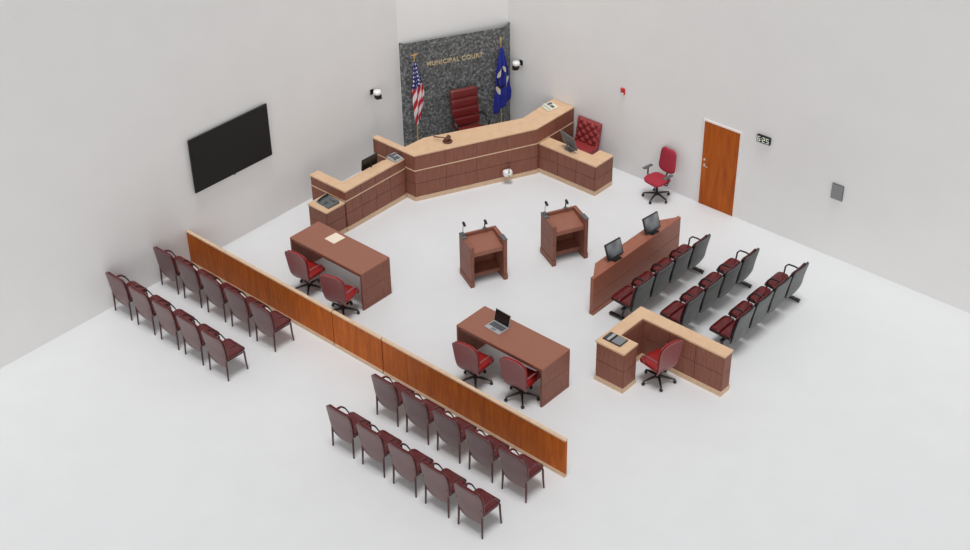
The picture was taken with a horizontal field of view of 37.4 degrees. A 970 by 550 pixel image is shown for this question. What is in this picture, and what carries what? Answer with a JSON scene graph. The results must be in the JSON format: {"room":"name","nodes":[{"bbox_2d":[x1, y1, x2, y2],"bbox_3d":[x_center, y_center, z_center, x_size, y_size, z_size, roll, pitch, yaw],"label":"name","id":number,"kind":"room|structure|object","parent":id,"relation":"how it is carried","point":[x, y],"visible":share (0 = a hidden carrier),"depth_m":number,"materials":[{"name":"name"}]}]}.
{"room":"courtroom","nodes":[
{"label":"courtroom","id":0,"kind":"room"},
{"bbox_2d":[0,0,402,367],"bbox_3d":[-9.437,-1.852,24.459,0.150,9.000,22.380,26,43,33],"label":"wall","id":1,"kind":"structure","parent":0,"point":[102,101],"depth_m":27.88,"materials":[{"name":"paint"}]},
{"bbox_2d":[187,103,271,192],"bbox_3d":[-5.231,-2.611,29.481,0.089,1.235,2.070,26,43,33],"label":"wall display","id":2,"kind":"object","parent":1,"relation":"attached to","point":[217,154],"visible":1,"depth_m":29.42,"materials":[{"name":"black plastic"}]},
{"bbox_2d":[370,89,381,99],"bbox_3d":[-2.428,-4.044,32.138,0.323,0.217,0.184,26,43,33],"label":"security camera","id":3,"kind":"object","parent":1,"relation":"attached to","point":[377,92],"visible":1,"depth_m":32.06,"materials":[{"name":"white plastic"}]},
{"bbox_2d":[396,0,507,145],"bbox_3d":[-0.739,-7.070,31.768,2.800,9.000,0.186,-15,37,-19],"label":"wall","id":4,"kind":"structure","parent":0,"point":[417,20],"depth_m":32.46,"materials":[{"name":"paint"}]},
{"bbox_2d":[399,22,509,146],"bbox_3d":[-0.632,-4.371,33.401,2.724,2.700,0.222,-14,37,-18],"label":"panel","id":5,"kind":"object","parent":4,"relation":"attached to","point":[445,64],"visible":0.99,"depth_m":33.13,"materials":[{"name":"grey stone"}]},
{"bbox_2d":[0,167,969,549],"bbox_3d":[1.248,6.170,20.631,26.000,0.100,24.840,26,43,33],"label":"floor","id":6,"kind":"structure","parent":0,"point":[842,422],"depth_m":25.77,"materials":[{"name":"paint"}]},
{"bbox_2d":[105,271,147,320],"bbox_3d":[-7.033,0.306,28.332,0.598,0.976,0.595,26,43,33],"label":"chair","id":7,"kind":"object","parent":6,"relation":"on","point":[120,290],"visible":0.89,"depth_m":28.12,"materials":[{"name":"red fabric"}]},
{"bbox_2d":[128,285,171,334],"bbox_3d":[-6.480,0.577,27.928,0.598,0.976,0.595,26,43,33],"label":"chair","id":8,"kind":"object","parent":6,"relation":"on","point":[142,301],"visible":0.93,"depth_m":27.72,"materials":[{"name":"red fabric"}]},
{"bbox_2d":[153,246,193,294],"bbox_3d":[-6.264,-0.202,29.045,0.598,0.976,0.595,26,43,33],"label":"chair","id":9,"kind":"object","parent":6,"relation":"on","point":[168,266],"visible":0.89,"depth_m":28.82,"materials":[{"name":"red fabric"}]},
{"bbox_2d":[152,300,195,349],"bbox_3d":[-5.932,0.847,27.527,0.598,0.976,0.595,26,43,33],"label":"chair","id":10,"kind":"object","parent":6,"relation":"on","point":[167,318],"visible":0.92,"depth_m":27.32,"materials":[{"name":"red fabric"}]},
{"bbox_2d":[176,259,216,307],"bbox_3d":[-5.715,0.068,28.644,0.598,0.976,0.595,26,43,33],"label":"chair","id":11,"kind":"object","parent":6,"relation":"on","point":[190,276],"visible":0.93,"depth_m":28.42,"materials":[{"name":"red fabric"}]},
{"bbox_2d":[176,315,219,365],"bbox_3d":[-5.383,1.116,27.125,0.598,0.976,0.595,26,43,33],"label":"chair","id":12,"kind":"object","parent":6,"relation":"on","point":[191,333],"visible":0.91,"depth_m":26.92,"materials":[{"name":"red fabric"}]},
{"bbox_2d":[200,273,240,322],"bbox_3d":[-5.164,0.338,28.241,0.598,0.976,0.595,26,43,33],"label":"chair","id":13,"kind":"object","parent":6,"relation":"on","point":[214,291],"visible":0.84,"depth_m":28.02,"materials":[{"name":"red fabric"}]},
{"bbox_2d":[201,330,248,381],"bbox_3d":[-4.837,1.385,26.726,0.598,0.976,0.595,26,43,33],"label":"chair","id":14,"kind":"object","parent":6,"relation":"on","point":[221,352],"visible":1,"depth_m":26.57,"materials":[{"name":"red fabric"}]},
{"bbox_2d":[224,287,265,336],"bbox_3d":[-4.616,0.608,27.840,0.598,0.976,0.595,26,43,33],"label":"chair","id":15,"kind":"object","parent":6,"relation":"on","point":[239,305],"visible":0.9,"depth_m":27.62,"materials":[{"name":"red fabric"}]},
{"bbox_2d":[186,230,334,345],"bbox_3d":[-4.497,0.217,28.516,4.297,0.840,0.068,26,43,33],"label":"bar","id":16,"kind":"object","parent":6,"relation":"on","point":[304,311],"visible":0.98,"depth_m":28.36,"materials":[{"name":"brown wood"}]},
{"bbox_2d":[249,301,293,351],"bbox_3d":[-4.068,0.877,27.439,0.598,0.976,0.595,26,43,33],"label":"chair","id":17,"kind":"object","parent":6,"relation":"on","point":[267,322],"visible":1,"depth_m":27.27,"materials":[{"name":"red fabric"}]},
{"bbox_2d":[285,250,324,294],"bbox_3d":[-3.565,-0.139,28.839,0.657,1.032,0.665,23,41,30],"label":"swivel chair","id":18,"kind":"object","parent":6,"relation":"on","point":[299,266],"visible":0.94,"depth_m":28.66,"materials":[{"name":"red fabric"}]},
{"bbox_2d":[307,194,346,233],"bbox_3d":[-3.363,-1.217,30.634,0.585,0.750,0.545,26,43,33],"label":"base cabinet","id":19,"kind":"object","parent":6,"relation":"on","point":[334,217],"visible":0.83,"depth_m":30.41,"materials":[{"name":"brown wood"}]},
{"bbox_2d":[307,194,344,213],"bbox_3d":[-3.368,-1.510,30.430,0.585,0.036,0.545,26,43,33],"label":"countertop","id":20,"kind":"structure","parent":19,"relation":"on","point":[313,203],"depth_m":30.31,"materials":[{"name":"brown wood"}]},
{"bbox_2d":[316,193,338,208],"bbox_3d":[-3.373,-1.586,30.395,0.467,0.126,0.352,29,44,35],"label":"desk phone","id":21,"kind":"object","parent":20,"relation":"on","point":[327,201],"visible":1,"depth_m":30.37,"materials":[{"name":"grey plastic"}]},
{"bbox_2d":[319,274,359,315],"bbox_3d":[-2.813,0.314,28.169,0.657,1.032,0.665,17,39,24],"label":"swivel chair","id":22,"kind":"object","parent":6,"relation":"on","point":[334,289],"visible":0.92,"depth_m":27.95,"materials":[{"name":"red leather"}]},
{"bbox_2d":[290,221,391,310],"bbox_3d":[-2.922,-0.198,29.047,2.060,0.875,0.796,26,43,33],"label":"table","id":23,"kind":"object","parent":6,"relation":"on","point":[372,266],"visible":0.93,"depth_m":28.64,"materials":[{"name":"brown laminate"}]},
{"bbox_2d":[325,233,344,243],"bbox_3d":[-3.040,-0.747,29.064,0.290,0.007,0.305,28,44,35],"label":"paper sheets","id":24,"kind":"object","parent":23,"relation":"on","point":[334,238],"visible":1,"depth_m":29.05,"materials":[{"name":"beige paper"}]},
{"bbox_2d":[326,404,371,458],"bbox_3d":[-2.335,2.595,24.923,0.598,0.976,0.595,26,43,33],"label":"chair","id":25,"kind":"object","parent":6,"relation":"on","point":[343,424],"visible":0.91,"depth_m":24.72,"materials":[{"name":"red fabric"}]},
{"bbox_2d":[310,158,405,231],"bbox_3d":[-2.766,-1.938,31.426,1.090,1.015,1.810,26,43,33],"label":"stand","id":26,"kind":"object","parent":6,"relation":"on","point":[381,186],"visible":0.9,"depth_m":30.98,"materials":[{"name":"brown wood"}]},
{"bbox_2d":[310,158,403,192],"bbox_3d":[-2.773,-2.338,31.148,1.090,0.040,1.810,26,43,33],"label":"countertop","id":27,"kind":"structure","parent":26,"relation":"on","point":[344,187],"depth_m":30.78,"materials":[{"name":"brown wood"}]},
{"bbox_2d":[344,160,383,181],"bbox_3d":[-2.528,-2.001,31.410,0.580,0.330,1.440,26,43,33],"label":"shelf","id":28,"kind":"object","parent":26,"relation":"attached to","point":[381,180],"depth_m":31.33,"materials":[{"name":"brown wood"}]},
{"bbox_2d":[361,152,376,170],"bbox_3d":[-2.502,-2.363,31.206,0.206,0.495,0.460,26,43,33],"label":"monitor","id":29,"kind":"object","parent":26,"relation":"on","point":[368,162],"visible":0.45,"depth_m":31.11,"materials":[{"name":"black plastic"}]},
{"bbox_2d":[387,152,402,162],"bbox_3d":[-1.972,-2.591,31.345,0.260,0.126,0.240,26,43,33],"label":"desk phone","id":30,"kind":"object","parent":26,"relation":"on","point":[394,157],"visible":1,"depth_m":31.32,"materials":[{"name":"grey plastic"}]},
{"bbox_2d":[332,310,383,373],"bbox_3d":[-2.380,1.258,26.967,1.292,0.840,0.068,26,43,33],"label":"gate","id":31,"kind":"object","parent":6,"relation":"on","point":[352,338],"visible":1,"depth_m":26.92,"materials":[{"name":"brown wood"}]},
{"bbox_2d":[356,423,402,477],"bbox_3d":[-1.776,2.870,24.515,0.598,0.976,0.595,26,43,33],"label":"chair","id":32,"kind":"object","parent":6,"relation":"on","point":[375,444],"visible":0.95,"depth_m":24.31,"materials":[{"name":"red fabric"}]},
{"bbox_2d":[371,374,414,426],"bbox_3d":[-1.610,2.115,25.598,0.598,0.976,0.595,26,43,33],"label":"chair","id":33,"kind":"object","parent":6,"relation":"on","point":[388,394],"visible":0.92,"depth_m":25.38,"materials":[{"name":"red fabric"}]},
{"bbox_2d":[388,442,433,497],"bbox_3d":[-1.217,3.144,24.106,0.598,0.976,0.595,26,43,33],"label":"chair","id":34,"kind":"object","parent":6,"relation":"on","point":[406,463],"visible":0.95,"depth_m":23.90,"materials":[{"name":"red fabric"}]},
{"bbox_2d":[411,54,423,140],"bbox_3d":[-1.574,-3.915,32.890,0.296,2.560,0.295,21,40,28],"label":"flag","id":35,"kind":"object","parent":6,"relation":"on","point":[417,86],"visible":0.98,"depth_m":32.69,"materials":[{"name":"multicoloured fabric"}]},
{"bbox_2d":[401,391,445,444],"bbox_3d":[-1.052,2.389,25.189,0.598,0.976,0.595,26,43,33],"label":"chair","id":36,"kind":"object","parent":6,"relation":"on","point":[419,412],"visible":0.97,"depth_m":24.98,"materials":[{"name":"red fabric"}]},
{"bbox_2d":[420,461,466,517],"bbox_3d":[-0.658,3.419,23.697,0.598,0.976,0.595,26,43,33],"label":"chair","id":37,"kind":"object","parent":6,"relation":"on","point":[440,484],"visible":0.94,"depth_m":23.50,"materials":[{"name":"red fabric"}]},
{"bbox_2d":[433,409,476,463],"bbox_3d":[-0.494,2.664,24.781,0.598,0.976,0.595,26,43,33],"label":"chair","id":38,"kind":"object","parent":6,"relation":"on","point":[450,430],"visible":0.88,"depth_m":24.57,"materials":[{"name":"red fabric"}]},
{"bbox_2d":[449,85,489,130],"bbox_3d":[-0.359,-3.550,33.324,0.850,1.433,0.836,-14,37,-18],"label":"chair","id":39,"kind":"object","parent":6,"relation":"on","point":[464,105],"visible":0.7,"depth_m":33.31,"materials":[{"name":"red leather"}]},
{"bbox_2d":[372,99,573,200],"bbox_3d":[-0.110,-2.828,32.509,4.714,1.170,1.208,-14,37,-18],"label":"bench","id":40,"kind":"object","parent":6,"relation":"on","point":[477,156],"visible":0.84,"depth_m":31.98,"materials":[{"name":"brown wood"}]},
{"bbox_2d":[443,139,452,143],"bbox_3d":[-0.826,-2.956,31.653,0.224,0.034,0.224,26,43,33],"label":"block","id":41,"kind":"object","parent":40,"relation":"on","point":[449,140],"visible":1,"depth_m":31.60,"materials":[{"name":"brown wood"}]},
{"bbox_2d":[433,135,450,141],"bbox_3d":[-0.958,-3.041,31.657,0.381,0.100,0.170,12,37,18],"label":"gavel","id":42,"kind":"object","parent":41,"relation":"on","point":[447,137],"visible":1,"depth_m":31.59,"materials":[{"name":"brown wood"}]},
{"bbox_2d":[372,99,573,156],"bbox_3d":[-0.120,-3.294,32.185,4.709,0.035,1.207,-14,37,-18],"label":"countertop","id":43,"kind":"structure","parent":40,"relation":"on","point":[540,117],"depth_m":31.95,"materials":[{"name":"brown wood"}]},
{"bbox_2d":[503,169,512,176],"bbox_3d":[0.511,-2.406,32.220,0.210,0.420,0.195,-15,37,-19],"label":"camera","id":44,"kind":"object","parent":40,"relation":"attached to","point":[507,172],"visible":1,"depth_m":32.24,"materials":[{"name":"white plastic"}]},
{"bbox_2d":[542,101,557,111],"bbox_3d":[1.486,-3.880,32.847,0.300,0.126,0.240,-29,44,-34],"label":"desk phone","id":45,"kind":"object","parent":40,"relation":"on","point":[549,106],"visible":1,"depth_m":32.82,"materials":[{"name":"beige plastic"}]},
{"bbox_2d":[452,341,493,387],"bbox_3d":[-0.178,1.548,26.329,0.657,1.032,0.665,22,41,30],"label":"swivel chair","id":46,"kind":"object","parent":6,"relation":"on","point":[472,361],"visible":0.98,"depth_m":26.12,"materials":[{"name":"red leather"}]},
{"bbox_2d":[382,338,567,477],"bbox_3d":[-0.253,2.303,25.412,4.322,0.840,0.068,26,43,33],"label":"bar","id":47,"kind":"object","parent":6,"relation":"on","point":[529,437],"visible":1,"depth_m":25.28,"materials":[{"name":"brown wood"}]},
{"bbox_2d":[454,482,501,538],"bbox_3d":[-0.102,3.692,23.290,0.598,0.976,0.595,26,43,33],"label":"chair","id":48,"kind":"object","parent":6,"relation":"on","point":[476,504],"visible":1,"depth_m":23.12,"materials":[{"name":"red fabric"}]},
{"bbox_2d":[459,225,507,287],"bbox_3d":[-0.033,-0.384,29.150,0.817,0.985,0.613,-14,37,-18],"label":"lectern","id":49,"kind":"object","parent":6,"relation":"on","point":[482,252],"visible":1,"depth_m":29.05,"materials":[{"name":"red wood"}]},
{"bbox_2d":[482,219,487,229],"bbox_3d":[-0.002,-1.027,29.059,0.091,0.232,0.134,-14,37,-18],"label":"gooseneck microphone","id":50,"kind":"object","parent":49,"relation":"on","point":[485,221],"visible":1,"depth_m":29.06,"materials":[{"name":"grey plastic"}]},
{"bbox_2d":[474,258,499,276],"bbox_3d":[-0.057,-0.141,29.400,0.645,0.100,0.345,-14,37,-18],"label":"shelf","id":51,"kind":"object","parent":49,"relation":"attached to","point":[482,266],"depth_m":29.36,"materials":[{"name":"red wood"}]},
{"bbox_2d":[465,428,509,482],"bbox_3d":[0.065,2.938,24.372,0.598,0.976,0.595,26,43,33],"label":"chair","id":52,"kind":"object","parent":6,"relation":"on","point":[484,449],"visible":0.96,"depth_m":24.16,"materials":[{"name":"red fabric"}]},
{"bbox_2d":[493,37,510,121],"bbox_3d":[0.404,-4.383,33.500,0.362,2.580,0.302,12,37,18],"label":"state flag","id":53,"kind":"object","parent":6,"relation":"on","point":[502,95],"visible":0.96,"depth_m":33.42,"materials":[{"name":"blue fabric"}]},
{"bbox_2d":[456,306,569,407],"bbox_3d":[0.510,1.493,26.530,2.060,0.875,0.796,26,43,33],"label":"table","id":54,"kind":"object","parent":6,"relation":"on","point":[519,342],"visible":0.91,"depth_m":26.12,"materials":[{"name":"red wood"}]},
{"bbox_2d":[484,308,510,334],"bbox_3d":[0.233,0.855,26.457,0.380,0.262,0.328,29,44,35],"label":"laptop","id":55,"kind":"object","parent":54,"relation":"on","point":[500,324],"visible":1,"depth_m":26.50,"materials":[{"name":"silver metal"}]},
{"bbox_2d":[499,356,539,408],"bbox_3d":[0.673,1.806,25.936,0.657,1.032,0.665,22,41,30],"label":"swivel chair","id":56,"kind":"object","parent":6,"relation":"on","point":[515,374],"visible":0.99,"depth_m":25.73,"materials":[{"name":"red plastic"}]},
{"bbox_2d":[498,447,544,502],"bbox_3d":[0.625,3.214,23.962,0.598,0.976,0.595,26,43,33],"label":"chair","id":57,"kind":"object","parent":6,"relation":"on","point":[519,469],"visible":1,"depth_m":23.78,"materials":[{"name":"red fabric"}]},
{"bbox_2d":[540,205,588,266],"bbox_3d":[1.643,-0.824,29.743,0.817,0.985,0.613,-14,37,-18],"label":"lectern","id":58,"kind":"object","parent":6,"relation":"on","point":[563,231],"visible":1,"depth_m":29.64,"materials":[{"name":"red wood"}]},
{"bbox_2d":[556,238,579,255],"bbox_3d":[1.619,-0.580,29.993,0.645,0.100,0.345,-14,37,-18],"label":"shelf","id":59,"kind":"object","parent":58,"relation":"attached to","point":[563,245],"depth_m":29.95,"materials":[{"name":"red wood"}]},
{"bbox_2d":[539,137,612,195],"bbox_3d":[2.045,-2.501,32.342,1.610,0.765,0.640,26,43,33],"label":"desk","id":60,"kind":"object","parent":6,"relation":"on","point":[581,170],"depth_m":32.04,"materials":[{"name":"brown wood"}]},
{"bbox_2d":[560,130,576,151],"bbox_3d":[1.890,-2.977,31.995,0.215,0.417,0.480,-22,40,-27],"label":"monitor","id":61,"kind":"object","parent":60,"relation":"on","point":[570,143],"visible":1,"depth_m":31.97,"materials":[{"name":"grey plastic"}]},
{"bbox_2d":[539,137,612,167],"bbox_3d":[2.040,-2.800,32.134,1.610,0.037,0.640,26,43,33],"label":"countertop","id":62,"kind":"structure","parent":60,"relation":"on","point":[598,158],"depth_m":31.93,"materials":[{"name":"brown wood"}]},
{"bbox_2d":[564,115,601,154],"bbox_3d":[2.208,-2.986,32.813,0.690,1.020,0.645,26,43,33],"label":"tufted chair","id":63,"kind":"object","parent":6,"relation":"on","point":[588,131],"visible":0.81,"depth_m":32.74,"materials":[{"name":"red leather"}]},
{"bbox_2d":[589,216,680,314],"bbox_3d":[2.966,-0.254,28.987,0.330,0.875,2.920,26,43,33],"label":"rail","id":64,"kind":"object","parent":6,"relation":"on","point":[641,251],"visible":0.82,"depth_m":28.74,"materials":[{"name":"brown wood"}]},
{"bbox_2d":[604,237,623,261],"bbox_3d":[2.560,-0.481,28.239,0.440,0.364,0.216,-28,43,-33],"label":"desktop monitor","id":65,"kind":"object","parent":64,"relation":"on","point":[613,249],"visible":1,"depth_m":28.23,"materials":[{"name":"black plastic"}]},
{"bbox_2d":[642,211,660,235],"bbox_3d":[3.386,-1.025,29.003,0.440,0.364,0.216,-28,43,-33],"label":"desktop monitor","id":66,"kind":"object","parent":64,"relation":"on","point":[651,222],"visible":1,"depth_m":29.00,"materials":[{"name":"black plastic"}]},
{"bbox_2d":[642,146,676,203],"bbox_3d":[3.800,-2.185,31.517,0.663,1.140,0.700,-26,42,-31],"label":"chair","id":67,"kind":"object","parent":6,"relation":"on","point":[667,161],"visible":1,"depth_m":31.49,"materials":[{"name":"red fabric"}]},
{"bbox_2d":[609,234,710,319],"bbox_3d":[3.518,-0.020,28.540,0.736,0.987,2.551,26,43,33],"label":"row of seats","id":68,"kind":"object","parent":6,"relation":"on","point":[667,270],"visible":1,"depth_m":28.22,"materials":[{"name":"red fabric"}]},
{"bbox_2d":[640,339,683,391],"bbox_3d":[3.188,1.530,26.275,0.657,1.032,0.665,-25,41,-30],"label":"swivel chair","id":69,"kind":"object","parent":6,"relation":"on","point":[659,361],"visible":1,"depth_m":26.11,"materials":[{"name":"red leather"}]},
{"bbox_2d":[594,306,733,396],"bbox_3d":[3.247,1.643,26.214,2.065,0.915,1.390,26,43,33],"label":"desk","id":70,"kind":"object","parent":6,"relation":"on","point":[704,362],"visible":0.94,"depth_m":26.25,"materials":[{"name":"brown wood"}]},
{"bbox_2d":[603,332,627,346],"bbox_3d":[2.371,1.167,26.094,0.400,0.026,0.250,26,43,33],"label":"desk phone","id":71,"kind":"object","parent":70,"relation":"on","point":[611,337],"visible":1,"depth_m":26.07,"materials":[{"name":"black plastic"}]},
{"bbox_2d":[595,306,733,358],"bbox_3d":[3.241,1.285,25.965,2.065,0.043,1.390,26,43,33],"label":"countertop","id":72,"kind":"structure","parent":70,"relation":"on","point":[640,314],"depth_m":26.23,"materials":[{"name":"brown wood"}]},
{"bbox_2d":[660,248,759,326],"bbox_3d":[4.415,0.269,28.102,0.736,0.987,2.551,26,43,33],"label":"row of seats","id":73,"kind":"object","parent":6,"relation":"on","point":[696,300],"visible":0.99,"depth_m":27.83,"materials":[{"name":"red fabric"}]},
{"bbox_2d":[709,262,808,344],"bbox_3d":[5.298,0.550,27.676,0.736,0.987,2.551,26,43,33],"label":"row of seats","id":74,"kind":"object","parent":6,"relation":"on","point":[747,315],"visible":1,"depth_m":27.41,"materials":[{"name":"red fabric"}]},
{"bbox_2d":[508,0,969,312],"bbox_3d":[9.877,-2.794,25.358,24.850,9.000,0.150,26,43,33],"label":"wall","id":75,"kind":"structure","parent":0,"point":[869,98],"depth_m":28.91,"materials":[{"name":"paint"}]},
{"bbox_2d":[512,60,522,70],"bbox_3d":[0.742,-4.875,33.366,0.184,0.217,0.323,26,43,33],"label":"security camera","id":76,"kind":"object","parent":75,"relation":"attached to","point":[515,64],"visible":1,"depth_m":33.29,"materials":[{"name":"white plastic"}]},
{"bbox_2d":[620,88,624,94],"bbox_3d":[3.036,-4.051,31.680,0.110,0.150,0.070,26,43,33],"label":"fire alarm","id":77,"kind":"object","parent":75,"relation":"attached to","point":[622,91],"visible":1,"depth_m":31.65,"materials":[{"name":"red plastic"}]},
{"bbox_2d":[697,118,741,216],"bbox_3d":[5.012,-2.285,30.803,0.956,2.085,0.103,26,43,33],"label":"door","id":78,"kind":"structure","parent":75,"relation":"in","point":[721,144],"depth_m":30.78,"materials":[{"name":"brown wood"}]},
{"bbox_2d":[757,133,770,145],"bbox_3d":[5.759,-2.796,29.632,0.330,0.180,0.065,26,43,33],"label":"digital clock","id":79,"kind":"object","parent":75,"relation":"attached to","point":[761,138],"visible":1,"depth_m":29.60,"materials":[{"name":"black plastic"}]},
{"bbox_2d":[831,182,843,201],"bbox_3d":[7.118,-1.674,28.981,0.260,0.350,0.041,26,43,33],"label":"wall speaker","id":80,"kind":"object","parent":75,"relation":"attached to","point":[837,191],"visible":1,"depth_m":28.95,"materials":[{"name":"grey plastic"}]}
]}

